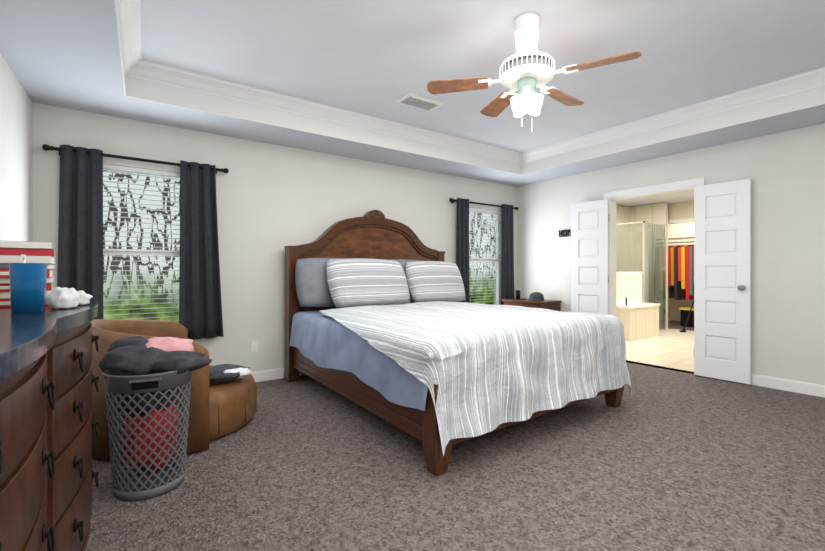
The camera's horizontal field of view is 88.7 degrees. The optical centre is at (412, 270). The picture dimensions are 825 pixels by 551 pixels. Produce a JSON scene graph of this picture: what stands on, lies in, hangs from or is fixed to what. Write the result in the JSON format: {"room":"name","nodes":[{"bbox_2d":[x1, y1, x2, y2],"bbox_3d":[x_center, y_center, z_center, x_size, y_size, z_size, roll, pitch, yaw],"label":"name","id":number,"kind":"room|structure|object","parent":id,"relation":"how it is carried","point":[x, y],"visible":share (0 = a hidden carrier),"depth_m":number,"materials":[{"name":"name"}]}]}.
{"room":"bedroom","nodes":[
{"label":"bedroom","id":0,"kind":"room"},
{"bbox_2d":[0,54,32,241],"bbox_3d":[-1.540,-0.280,0.945,0.120,2.910,5.485,0,0,-33],"label":"wall","id":1,"kind":"structure","parent":0,"point":[16,163],"depth_m":2.85,"materials":[{"name":"paint"}]},
{"bbox_2d":[33,103,629,371],"bbox_3d":[1.418,-0.280,6.507,11.110,2.910,0.120,0,0,-36],"label":"wall","id":2,"kind":"structure","parent":0,"point":[273,200],"depth_m":4.31,"materials":[{"name":"paint"}]},
{"bbox_2d":[42,144,228,338],"bbox_3d":[-2.325,-0.185,3.670,1.357,1.620,0.126,0,0,-36],"label":"curtain","id":3,"kind":"object","parent":2,"relation":"attached to","point":[80,248],"visible":0.92,"depth_m":3.79,"materials":[{"name":"black fabric"}]},
{"bbox_2d":[103,164,179,320],"bbox_3d":[-2.384,-0.150,3.751,0.960,1.510,0.135,0,0,-36],"label":"window blinds","id":4,"kind":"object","parent":2,"relation":"in","point":[145,173],"depth_m":3.74,"materials":[{"name":"white plastic"}]},
{"bbox_2d":[251,341,257,352],"bbox_3d":[-1.596,0.767,4.265,0.072,0.115,0.007,0,0,-36],"label":"electrical outlet plate","id":5,"kind":"object","parent":2,"relation":"attached to","point":[254,346],"visible":1,"depth_m":4.26,"materials":[{"name":"white plastic"}]},
{"bbox_2d":[250,368,305,381],"bbox_3d":[-0.660,1.073,4.933,5.660,0.105,0.014,0,0,-36],"label":"baseboard","id":6,"kind":"structure","parent":2,"relation":"attached to","point":[272,374],"depth_m":4.34,"materials":[{"name":"white wood"}]},
{"bbox_2d":[449,198,518,304],"bbox_3d":[1.054,-0.245,6.096,1.377,1.500,0.124,0,0,-36],"label":"curtain","id":7,"kind":"object","parent":2,"relation":"attached to","point":[507,251],"visible":0.79,"depth_m":6.27,"materials":[{"name":"black fabric"}]},
{"bbox_2d":[469,208,501,304],"bbox_3d":[0.996,-0.150,6.176,0.960,1.510,0.135,0,0,-36],"label":"window","id":8,"kind":"structure","parent":2,"relation":"in","point":[497,260],"depth_m":6.30,"materials":[{"name":"white"}]},
{"bbox_2d":[85,362,824,550],"bbox_3d":[0.717,1.165,2.638,6.220,0.080,5.590,0,0,-36],"label":"floor","id":9,"kind":"structure","parent":0,"point":[660,459],"depth_m":2.24,"materials":[{"name":"brown carpet"}]},
{"bbox_2d":[0,300,98,550],"bbox_3d":[-1.117,0.630,1.119,0.437,0.990,1.730,0,0,-36],"label":"dresser","id":10,"kind":"object","parent":9,"relation":"on","point":[48,423],"visible":1,"depth_m":1.08,"materials":[{"name":"brown wood"}]},
{"bbox_2d":[21,254,25,262],"bbox_3d":[-1.362,0.039,1.478,0.052,0.191,0.060,0,0,-36],"label":"pump bottle","id":11,"kind":"object","parent":10,"relation":"on","point":[23,256],"visible":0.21,"depth_m":1.48,"materials":[{"name":"white plastic"}]},
{"bbox_2d":[0,240,54,307],"bbox_3d":[-1.536,0.011,1.629,0.249,0.246,0.192,0,0,-36],"label":"books","id":12,"kind":"object","parent":10,"relation":"on","point":[33,252],"visible":0.62,"depth_m":1.58,"materials":[{"name":"red paper"}]},
{"bbox_2d":[9,263,46,313],"bbox_3d":[-1.250,0.054,1.374,0.090,0.159,0.090,0,0,-36],"label":"cup","id":13,"kind":"object","parent":10,"relation":"on","point":[28,283],"visible":1,"depth_m":1.34,"materials":[{"name":"blue plastic"}]},
{"bbox_2d":[46,287,92,307],"bbox_3d":[-1.281,0.094,1.578,0.101,0.075,0.243,0,0,-20],"label":"rag","id":14,"kind":"object","parent":10,"relation":"on","point":[60,297],"visible":1,"depth_m":1.50,"materials":[{"name":"white fabric"}]},
{"bbox_2d":[98,336,211,500],"bbox_3d":[-1.350,0.739,2.231,0.503,0.773,0.428,0,0,-36],"label":"laundry basket","id":15,"kind":"object","parent":9,"relation":"on","point":[145,379],"visible":1,"depth_m":2.10,"materials":[{"name":"grey plastic"}]},
{"bbox_2d":[91,319,256,459],"bbox_3d":[-1.739,0.730,3.060,1.142,0.790,1.240,0,0,-36],"label":"chair","id":16,"kind":"object","parent":9,"relation":"on","point":[223,399],"visible":0.5,"depth_m":2.78,"materials":[{"name":"brown leather"}]},
{"bbox_2d":[284,210,631,476],"bbox_3d":[0.259,0.207,3.924,2.223,1.835,2.676,0,0,-36],"label":"bed","id":17,"kind":"object","parent":9,"relation":"on","point":[381,322],"visible":1,"depth_m":3.06,"materials":[{"name":"grey fabric"}]},
{"bbox_2d":[502,298,561,310],"bbox_3d":[1.693,0.770,6.046,0.489,0.710,0.690,0,0,-36],"label":"nightstand","id":18,"kind":"object","parent":9,"relation":"on","point":[555,305],"visible":0.1,"depth_m":5.86,"materials":[{"name":"brown wood"}]},
{"bbox_2d":[516,290,520,298],"bbox_3d":[1.547,0.349,6.181,0.072,0.130,0.072,0,0,-36],"label":"cup","id":19,"kind":"object","parent":18,"relation":"on","point":[518,294],"visible":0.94,"depth_m":6.15,"materials":[{"name":"black metal"}]},
{"bbox_2d":[528,292,543,300],"bbox_3d":[1.748,0.357,5.995,0.278,0.118,0.224,0,0,-36],"label":"hat","id":20,"kind":"object","parent":18,"relation":"on","point":[535,296],"visible":0.98,"depth_m":5.94,"materials":[{"name":"fabric"}]},
{"bbox_2d":[616,190,693,206],"bbox_3d":[4.957,-1.365,6.634,5.210,0.100,4.040,0,0,-36],"label":"ceiling","id":21,"kind":"structure","parent":0,"point":[679,197],"depth_m":7.76,"materials":[{"name":"paint"}]},
{"bbox_2d":[625,320,693,372],"bbox_3d":[4.933,1.165,6.616,5.270,0.080,4.040,0,0,-36],"label":"floor","id":22,"kind":"structure","parent":0,"point":[669,348],"depth_m":5.96,"materials":[{"name":"tile"}]},
{"bbox_2d":[616,298,659,340],"bbox_3d":[3.603,0.780,7.396,1.019,0.690,0.958,0,0,-36],"label":"bathtub","id":23,"kind":"object","parent":22,"relation":"on","point":[639,320],"visible":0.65,"depth_m":6.94,"materials":[{"name":"tile"}]},
{"bbox_2d":[616,202,667,330],"bbox_3d":[4.314,-0.090,8.088,0.960,2.430,0.685,0,0,-36],"label":"shower enclosure","id":24,"kind":"object","parent":22,"relation":"on","point":[644,279],"visible":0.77,"depth_m":7.99,"materials":[{"name":"glass"}]},
{"bbox_2d":[517,123,824,385],"bbox_3d":[3.279,-0.280,4.402,0.120,2.910,5.470,0,0,-36],"label":"wall","id":25,"kind":"structure","parent":0,"point":[784,172],"depth_m":4.10,"materials":[{"name":"paint"}]},
{"bbox_2d":[559,229,570,236],"bbox_3d":[2.149,-0.526,5.854,0.022,0.097,0.274,0,0,-36],"label":"home sign","id":26,"kind":"object","parent":25,"relation":"attached to","point":[562,232],"visible":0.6,"depth_m":5.89,"materials":[{"name":"black metal"}]},
{"bbox_2d":[571,199,608,314],"bbox_3d":[2.317,0.104,5.511,0.108,2.021,0.497,0,0,-36],"label":"door","id":27,"kind":"structure","parent":25,"relation":"in","point":[589,256],"depth_m":5.49,"materials":[{"name":"white wood"}]},
{"bbox_2d":[604,177,704,315],"bbox_3d":[2.848,0.062,5.002,0.160,2.125,1.128,0,0,-36],"label":"door frame","id":28,"kind":"structure","parent":25,"relation":"attached to","point":[664,188],"depth_m":5.32,"materials":[{"name":"white wood"}]},
{"bbox_2d":[694,179,750,383],"bbox_3d":[3.150,0.104,4.324,0.100,2.021,0.500,0,0,-36],"label":"door","id":29,"kind":"structure","parent":25,"relation":"in","point":[722,280],"depth_m":4.32,"materials":[{"name":"white wood"}]},
{"bbox_2d":[750,374,824,397],"bbox_3d":[3.927,1.073,3.384,0.014,0.105,2.760,0,0,-36],"label":"baseboard","id":30,"kind":"structure","parent":25,"relation":"attached to","point":[756,380],"depth_m":3.94,"materials":[{"name":"white wood"}]},
{"bbox_2d":[668,201,693,320],"bbox_3d":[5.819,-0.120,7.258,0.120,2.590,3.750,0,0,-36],"label":"wall","id":31,"kind":"structure","parent":0,"point":[682,210],"depth_m":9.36,"materials":[{"name":"beige paint"}]},
{"bbox_2d":[668,218,693,223],"bbox_3d":[5.116,0.065,8.120,0.020,2.120,0.810,0,0,-36],"label":"trim","id":32,"kind":"structure","parent":31,"relation":"attached to","point":[681,220],"depth_m":8.05,"materials":[{"name":"white wood"}]},
{"bbox_2d":[668,320,693,330],"bbox_3d":[5.733,1.123,8.563,1.500,0.004,1.470,0,0,-36],"label":"floor","id":33,"kind":"structure","parent":0,"point":[673,324],"depth_m":8.51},
{"bbox_2d":[668,236,693,327],"bbox_3d":[5.733,0.215,8.563,0.600,1.820,1.440,0,0,-36],"label":"clothes","id":34,"kind":"object","parent":33,"relation":"on","point":[680,272],"visible":0.29,"depth_m":8.55,"materials":[{"name":"multicoloured fabric"}]},
{"bbox_2d":[679,300,693,331],"bbox_3d":[5.149,0.512,7.731,0.383,1.282,0.343,0,0,-36],"label":"pole","id":35,"kind":"object","parent":33,"relation":"on","point":[683,330],"visible":0.52,"depth_m":7.73,"materials":[{"name":"black metal"}]},
{"bbox_3d":[2.307,-0.280,0.412,6.110,2.910,0.120,0,0,-36],"label":"wall","id":36,"kind":"structure","parent":0,"visible":0},
{"bbox_2d":[119,0,146,75],"bbox_3d":[-0.991,-1.518,1.424,0.330,0.115,3.930,0,0,-36],"label":"crown molding","id":37,"kind":"structure","parent":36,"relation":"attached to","point":[136,67],"depth_m":2.74,"materials":[{"name":"white"}]},
{"bbox_2d":[126,61,522,163],"bbox_3d":[-0.306,-1.518,4.433,4.490,0.115,0.100,0,0,-36],"label":"crown molding","id":38,"kind":"structure","parent":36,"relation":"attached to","point":[156,73],"depth_m":3.94,"materials":[{"name":"white wood"}]},
{"bbox_2d":[0,0,824,186],"bbox_3d":[0.733,-1.525,2.649,6.060,0.420,5.350,0,0,-36],"label":"ceiling tray","id":39,"kind":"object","parent":36,"relation":"attached to","point":[376,58],"visible":0.83,"depth_m":3.16,"materials":[{"name":"paint"}]},
{"bbox_2d":[396,93,443,110],"bbox_3d":[0.073,-1.563,3.929,0.400,0.023,0.220,0,0,-36],"label":"ceiling air vent","id":40,"kind":"object","parent":39,"relation":"attached to","point":[418,101],"visible":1,"depth_m":3.91,"materials":[{"name":"white metal"}]},
{"bbox_2d":[427,12,641,130],"bbox_3d":[0.785,-1.223,2.700,1.088,0.702,1.177,0,0,-36],"label":"ceiling fan","id":41,"kind":"object","parent":39,"relation":"hanging from","point":[527,69],"visible":1,"depth_m":2.60,"materials":[{"name":"white"}]},
{"bbox_2d":[523,67,824,163],"bbox_3d":[2.669,-1.518,4.051,0.100,0.115,3.930,0,0,-36],"label":"crown molding","id":42,"kind":"structure","parent":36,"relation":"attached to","point":[815,78],"depth_m":4.02,"materials":[{"name":"white wood"}]},
{"label":"outside","id":43,"kind":"structure","parent":0,"visible":0},
{"bbox_2d":[103,170,495,322],"bbox_3d":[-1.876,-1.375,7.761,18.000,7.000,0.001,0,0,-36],"label":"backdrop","id":44,"kind":"structure","parent":43,"point":[128,291],"depth_m":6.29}
]}

